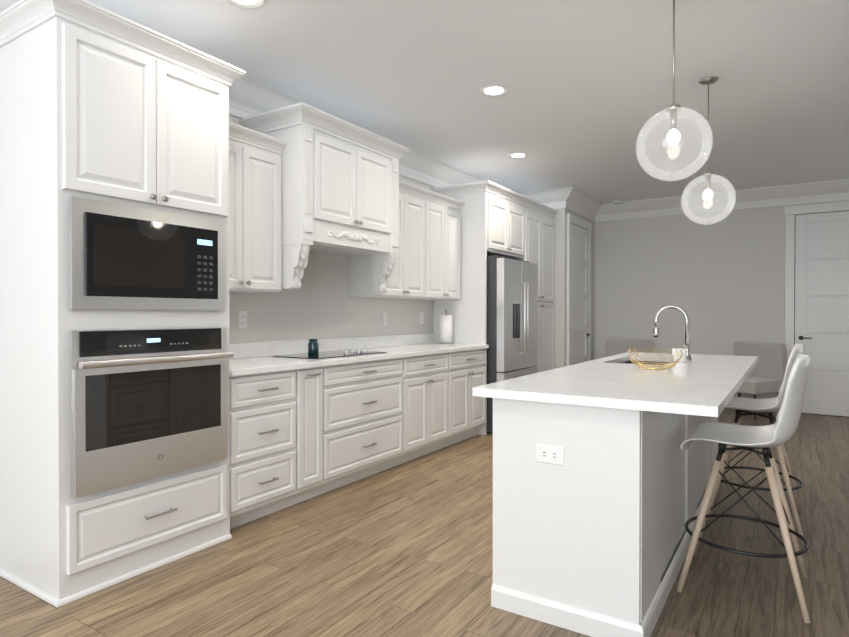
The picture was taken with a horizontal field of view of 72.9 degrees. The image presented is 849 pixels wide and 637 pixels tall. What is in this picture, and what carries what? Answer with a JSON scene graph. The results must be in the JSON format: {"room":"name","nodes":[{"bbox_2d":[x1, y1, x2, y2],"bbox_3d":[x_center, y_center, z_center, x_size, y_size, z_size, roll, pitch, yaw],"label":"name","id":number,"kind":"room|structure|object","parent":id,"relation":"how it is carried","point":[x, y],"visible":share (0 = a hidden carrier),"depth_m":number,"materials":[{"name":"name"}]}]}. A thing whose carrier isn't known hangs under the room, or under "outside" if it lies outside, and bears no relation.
{"room":"kitchen","nodes":[
{"label":"kitchen","id":0,"kind":"room"},
{"bbox_2d":[0,39,449,343],"bbox_3d":[-1.137,-0.212,4.297,0.100,2.800,11.100,0,0,33],"label":"wall","id":1,"kind":"structure","parent":0,"point":[320,303],"depth_m":4.68,"materials":[{"name":"white paint"}]},
{"bbox_2d":[238,311,246,328],"bbox_3d":[-1.264,0.010,3.999,0.008,0.120,0.072,0,0,33],"label":"outlet","id":2,"kind":"object","parent":1,"relation":"attached to","point":[242,319],"visible":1,"depth_m":3.99,"materials":[{"name":"white plastic"}]},
{"bbox_2d":[0,0,514,202],"bbox_3d":[-1.383,-1.496,3.672,0.150,0.225,9.600,0,0,33],"label":"crown molding","id":3,"kind":"structure","parent":1,"relation":"attached to","point":[248,97],"depth_m":4.17,"materials":[{"name":"white paint"}]},
{"bbox_2d":[382,313,386,325],"bbox_3d":[-0.373,0.010,5.388,0.010,0.120,0.072,0,0,33],"label":"outlet","id":4,"kind":"object","parent":1,"relation":"attached to","point":[384,319],"visible":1,"depth_m":5.38,"materials":[{"name":"white plastic"}]},
{"bbox_2d":[419,312,423,323],"bbox_3d":[-0.029,-0.004,5.928,0.008,0.120,0.072,0,0,33],"label":"outlet","id":5,"kind":"object","parent":1,"relation":"attached to","point":[421,317],"visible":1,"depth_m":5.92,"materials":[{"name":"white plastic"}]},
{"bbox_2d":[240,124,287,292],"bbox_3d":[-1.273,-0.677,3.662,0.347,0.999,0.668,0,0,33],"label":"upper cabinet","id":6,"kind":"object","parent":0,"relation":"attached to","point":[263,250],"depth_m":3.70,"materials":[{"name":"white paint"}]},
{"bbox_2d":[244,104,403,259],"bbox_3d":[-0.721,-0.951,4.346,0.537,0.856,1.088,0,0,33],"label":"upper cabinet","id":7,"kind":"object","parent":0,"relation":"attached to","point":[344,198],"depth_m":4.03,"materials":[{"name":"white paint"}]},
{"bbox_2d":[240,332,435,355],"bbox_3d":[-0.745,0.217,4.796,0.020,0.105,3.137,0,0,33],"label":"backsplash","id":8,"kind":"structure","parent":0,"relation":"attached to","point":[256,348],"depth_m":4.85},
{"bbox_2d":[348,182,427,299],"bbox_3d":[-0.322,-0.688,5.147,0.347,0.999,0.694,0,0,33],"label":"upper cabinet","id":9,"kind":"object","parent":0,"relation":"attached to","point":[406,276],"depth_m":5.08,"materials":[{"name":"white paint"}]},
{"bbox_2d":[0,408,848,636],"bbox_3d":[1.861,1.251,2.387,7.220,0.100,11.100,0,0,33],"label":"floor","id":10,"kind":"structure","parent":0,"point":[405,549],"depth_m":2.71,"materials":[{"name":"brown wood"}]},
{"bbox_2d":[0,0,239,606],"bbox_3d":[-1.548,-0.077,2.929,0.679,2.548,0.870,0,0,33],"label":"tall cabinet","id":11,"kind":"object","parent":10,"relation":"on","point":[154,210],"depth_m":2.62,"materials":[{"name":"white paint"}]},
{"bbox_2d":[69,195,224,309],"bbox_3d":[-1.409,-0.282,2.837,0.336,0.480,0.780,0,0,33],"label":"microwave","id":12,"kind":"object","parent":11,"relation":"in","point":[124,255],"depth_m":2.68,"materials":[{"name":"silver metal"}]},
{"bbox_2d":[240,368,299,524],"bbox_3d":[-1.194,0.754,3.526,0.638,0.878,0.509,0,0,33],"label":"base cabinet","id":13,"kind":"object","parent":10,"relation":"on","point":[269,401],"depth_m":3.39,"materials":[{"name":"white paint"}]},
{"bbox_2d":[300,368,327,501],"bbox_3d":[-0.991,0.752,3.843,0.638,0.878,0.242,0,0,33],"label":"base cabinet","id":14,"kind":"object","parent":10,"relation":"on","point":[313,381],"depth_m":3.70,"materials":[{"name":"white paint"}]},
{"bbox_2d":[328,356,407,491],"bbox_3d":[-0.678,0.748,4.331,0.638,0.878,0.919,0,0,33],"label":"base cabinet","id":15,"kind":"object","parent":10,"relation":"on","point":[368,403],"depth_m":4.16,"materials":[{"name":"white paint"}]},
{"bbox_2d":[240,344,487,375],"bbox_3d":[-0.476,0.288,4.625,0.658,0.035,3.137,0,0,33],"label":"countertop","id":16,"kind":"structure","parent":15,"relation":"on","point":[249,365],"depth_m":4.04,"materials":[{"name":"white stone"}]},
{"bbox_2d":[308,339,318,354],"bbox_3d":[-0.829,0.209,4.280,0.080,0.115,0.080,0,0,33],"label":"jar","id":17,"kind":"object","parent":16,"relation":"on","point":[313,346],"visible":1,"depth_m":4.25,"materials":[{"name":"blue glass"}]},
{"bbox_2d":[272,348,387,359],"bbox_3d":[-0.688,0.256,4.334,0.419,0.030,0.800,0,0,33],"label":"cooktop","id":18,"kind":"object","parent":16,"relation":"in","point":[323,354],"depth_m":4.37,"materials":[{"name":"black glass"}]},
{"bbox_2d":[439,310,452,343],"bbox_3d":[0.223,0.086,5.921,0.150,0.348,0.150,0,0,33],"label":"paper towel holder","id":19,"kind":"object","parent":16,"relation":"on","point":[446,328],"visible":1,"depth_m":5.86,"materials":[{"name":"white paper"}]},
{"bbox_2d":[408,352,451,460],"bbox_3d":[-0.239,0.743,5.017,0.638,0.878,0.710,0,0,33],"label":"base cabinet","id":20,"kind":"object","parent":10,"relation":"on","point":[429,377],"depth_m":4.88,"materials":[{"name":"white paint"}]},
{"bbox_2d":[452,348,487,443],"bbox_3d":[0.158,0.739,5.636,0.638,0.878,0.760,0,0,33],"label":"base cabinet","id":21,"kind":"object","parent":10,"relation":"on","point":[469,369],"depth_m":5.47,"materials":[{"name":"white paint"}]},
{"bbox_2d":[436,252,531,432],"bbox_3d":[0.663,0.266,6.324,0.670,1.815,0.950,0,0,33],"label":"tall cabinet","id":22,"kind":"object","parent":10,"relation":"on","point":[495,310],"depth_m":5.87,"materials":[{"name":"white paint"}]},
{"bbox_2d":[430,180,557,434],"bbox_3d":[0.888,-0.104,6.731,0.680,2.548,2.009,0,0,33],"label":"cabinet","id":23,"kind":"object","parent":22,"relation":"in","point":[490,227],"depth_m":5.93,"materials":[{"name":"white paint"}]},
{"bbox_2d":[487,255,536,432],"bbox_3d":[0.744,0.256,6.308,0.822,1.795,0.890,0,0,33],"label":"refrigerator","id":24,"kind":"object","parent":22,"relation":"in","point":[511,283],"depth_m":5.88,"materials":[{"name":"grey metal"}]},
{"bbox_2d":[528,200,555,373],"bbox_3d":[1.149,-0.107,7.178,0.638,2.548,0.976,0,0,33],"label":"tall cabinet","id":25,"kind":"object","parent":10,"relation":"on","point":[540,217],"depth_m":7.03,"materials":[{"name":"white paint"}]},
{"bbox_2d":[489,357,717,636],"bbox_3d":[1.220,0.755,3.338,0.645,0.879,2.604,0,0,33],"label":"kitchen island","id":26,"kind":"object","parent":10,"relation":"on","point":[600,478],"depth_m":2.26,"materials":[{"name":"white paint"}]},
{"bbox_2d":[535,444,564,465],"bbox_3d":[0.493,0.537,2.267,0.120,0.072,0.008,0,0,33],"label":"outlet","id":27,"kind":"object","parent":26,"relation":"attached to","point":[545,454],"depth_m":2.27,"materials":[{"name":"white plastic"}]},
{"bbox_2d":[473,353,758,416],"bbox_3d":[1.304,0.297,3.262,0.910,0.035,2.676,0,0,33],"label":"island countertop","id":28,"kind":"structure","parent":26,"relation":"on","point":[701,386],"depth_m":2.45,"materials":[{"name":"white stone"}]},
{"bbox_2d":[622,360,667,364],"bbox_3d":[1.466,0.423,3.833,0.380,0.223,0.740,0,0,33],"label":"sink","id":29,"kind":"object","parent":28,"relation":"in","point":[623,361],"depth_m":4.15,"materials":[{"name":"grey metal"}]},
{"bbox_2d":[628,348,682,369],"bbox_3d":[1.279,0.225,3.191,0.277,0.110,0.292,0,0,33],"label":"wire bowl","id":30,"kind":"object","parent":28,"relation":"on","point":[673,364],"visible":1,"depth_m":3.16,"materials":[{"name":"gold metal"}]},
{"bbox_2d":[653,305,691,360],"bbox_3d":[1.653,0.092,3.823,0.244,0.368,0.114,0,0,33],"label":"faucet","id":31,"kind":"object","parent":28,"relation":"on","point":[656,331],"depth_m":3.76,"materials":[{"name":"silver metal"}]},
{"bbox_2d":[672,348,685,362],"bbox_3d":[1.613,0.234,3.643,0.082,0.085,0.082,0,0,33],"label":"ceramic cup","id":32,"kind":"object","parent":28,"relation":"on","point":[682,359],"visible":0.83,"depth_m":3.61,"materials":[{"name":"white ceramic"}]},
{"bbox_2d":[606,339,652,356],"bbox_3d":[2.787,0.726,7.762,0.600,0.874,0.662,0,0,13],"label":"chair","id":33,"kind":"object","parent":10,"relation":"on","point":[616,346],"visible":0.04,"depth_m":7.93,"materials":[{"name":"grey fabric"}]},
{"bbox_2d":[676,354,810,622],"bbox_3d":[1.442,0.680,2.591,0.491,1.046,0.491,0,0,33],"label":"stool","id":34,"kind":"object","parent":10,"relation":"on","point":[780,431],"visible":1,"depth_m":2.52,"materials":[{"name":"white plastic"}]},
{"bbox_2d":[707,344,802,535],"bbox_3d":[2.000,0.674,3.481,0.491,1.046,0.491,0,0,33],"label":"stool","id":35,"kind":"object","parent":10,"relation":"on","point":[762,407],"visible":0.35,"depth_m":3.41,"materials":[{"name":"white plastic"}]},
{"bbox_2d":[734,341,786,419],"bbox_3d":[3.937,0.731,6.987,0.662,0.874,0.600,0,0,-27],"label":"chair","id":36,"kind":"object","parent":10,"relation":"on","point":[766,374],"visible":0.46,"depth_m":6.89,"materials":[{"name":"grey fabric"}]},
{"bbox_2d":[428,188,463,299],"bbox_3d":[0.052,-0.692,5.731,0.347,0.999,0.693,0,0,33],"label":"upper cabinet","id":37,"kind":"object","parent":0,"relation":"attached to","point":[445,214],"depth_m":5.65,"materials":[{"name":"white paint"}]},
{"bbox_2d":[87,0,848,203],"bbox_3d":[1.861,-1.649,2.366,7.220,0.100,11.100,0,0,33],"label":"ceiling","id":38,"kind":"structure","parent":0,"point":[588,84],"depth_m":3.81,"materials":[{"name":"white paint"}]},
{"bbox_2d":[226,0,264,8],"bbox_3d":[-0.897,-1.597,2.862,0.196,0.010,0.196,0,0,33],"label":"recessed light","id":39,"kind":"object","parent":38,"relation":"in","point":[249,4],"visible":0.94,"depth_m":2.92,"materials":[{"name":"white paint"}]},
{"bbox_2d":[480,85,507,96],"bbox_3d":[0.490,-1.605,4.064,0.196,0.010,0.196,0,0,33],"label":"recessed light","id":40,"kind":"object","parent":38,"relation":"in","point":[493,91],"visible":0.94,"depth_m":4.07,"materials":[{"name":"white paint"}]},
{"bbox_2d":[508,153,527,158],"bbox_3d":[0.931,-1.617,5.717,0.196,0.010,0.196,0,0,33],"label":"recessed light","id":41,"kind":"object","parent":38,"relation":"in","point":[518,155],"visible":0.96,"depth_m":5.71,"materials":[{"name":"white paint"}]},
{"bbox_2d":[613,200,622,203],"bbox_3d":[2.695,-1.621,8.007,0.136,0.035,0.136,0,0,33],"label":"smoke detector","id":42,"kind":"object","parent":38,"relation":"attached to","point":[617,201],"visible":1,"depth_m":7.96,"materials":[{"name":"white plastic"}]},
{"bbox_2d":[636,0,712,180],"bbox_3d":[1.184,-1.129,2.732,0.338,0.944,0.338,0,0,33],"label":"pendant light","id":43,"kind":"object","parent":38,"relation":"hanging from","point":[673,111],"visible":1,"depth_m":2.77,"materials":[{"name":"clear glass"}]},
{"bbox_2d":[681,77,735,224],"bbox_3d":[1.919,-1.123,3.888,0.336,0.972,0.336,0,0,33],"label":"pendant light","id":44,"kind":"object","parent":38,"relation":"hanging from","point":[707,176],"visible":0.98,"depth_m":3.92,"materials":[{"name":"clear glass"}]},
{"bbox_2d":[432,180,527,259],"bbox_3d":[0.638,-1.031,6.373,0.638,0.688,0.960,0,0,33],"label":"upper cabinet","id":45,"kind":"object","parent":0,"relation":"attached to","point":[492,223],"depth_m":5.93,"materials":[{"name":"white paint"}]},
{"bbox_2d":[553,208,593,368],"bbox_3d":[1.847,-0.240,8.085,0.838,2.800,1.300,0,0,33],"label":"door","id":46,"kind":"structure","parent":0,"point":[573,301],"depth_m":7.56,"materials":[{"name":"white paint"}]},
{"bbox_2d":[519,188,560,208],"bbox_3d":[1.482,-1.523,7.449,0.600,0.225,0.150,0,0,33],"label":"crown molding","id":47,"kind":"structure","parent":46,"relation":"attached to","point":[550,198],"depth_m":7.39,"materials":[{"name":"white paint"}]},
{"bbox_2d":[560,187,603,219],"bbox_3d":[2.122,-1.525,7.716,0.150,0.225,1.290,0,0,33],"label":"crown molding","id":48,"kind":"structure","parent":46,"relation":"attached to","point":[572,199],"depth_m":7.68,"materials":[{"name":"white paint"}]},
{"bbox_2d":[594,200,848,416],"bbox_3d":[4.809,-0.232,6.979,7.220,2.800,0.168,0,0,33],"label":"wall","id":49,"kind":"structure","parent":0,"point":[776,274],"depth_m":7.43,"materials":[{"name":"white paint"}]},
{"bbox_2d":[591,178,848,221],"bbox_3d":[5.084,-1.517,6.686,6.250,0.225,0.150,0,0,33],"label":"crown molding","id":50,"kind":"structure","parent":49,"relation":"attached to","point":[831,190],"depth_m":7.32,"materials":[{"name":"white paint"}]}
]}

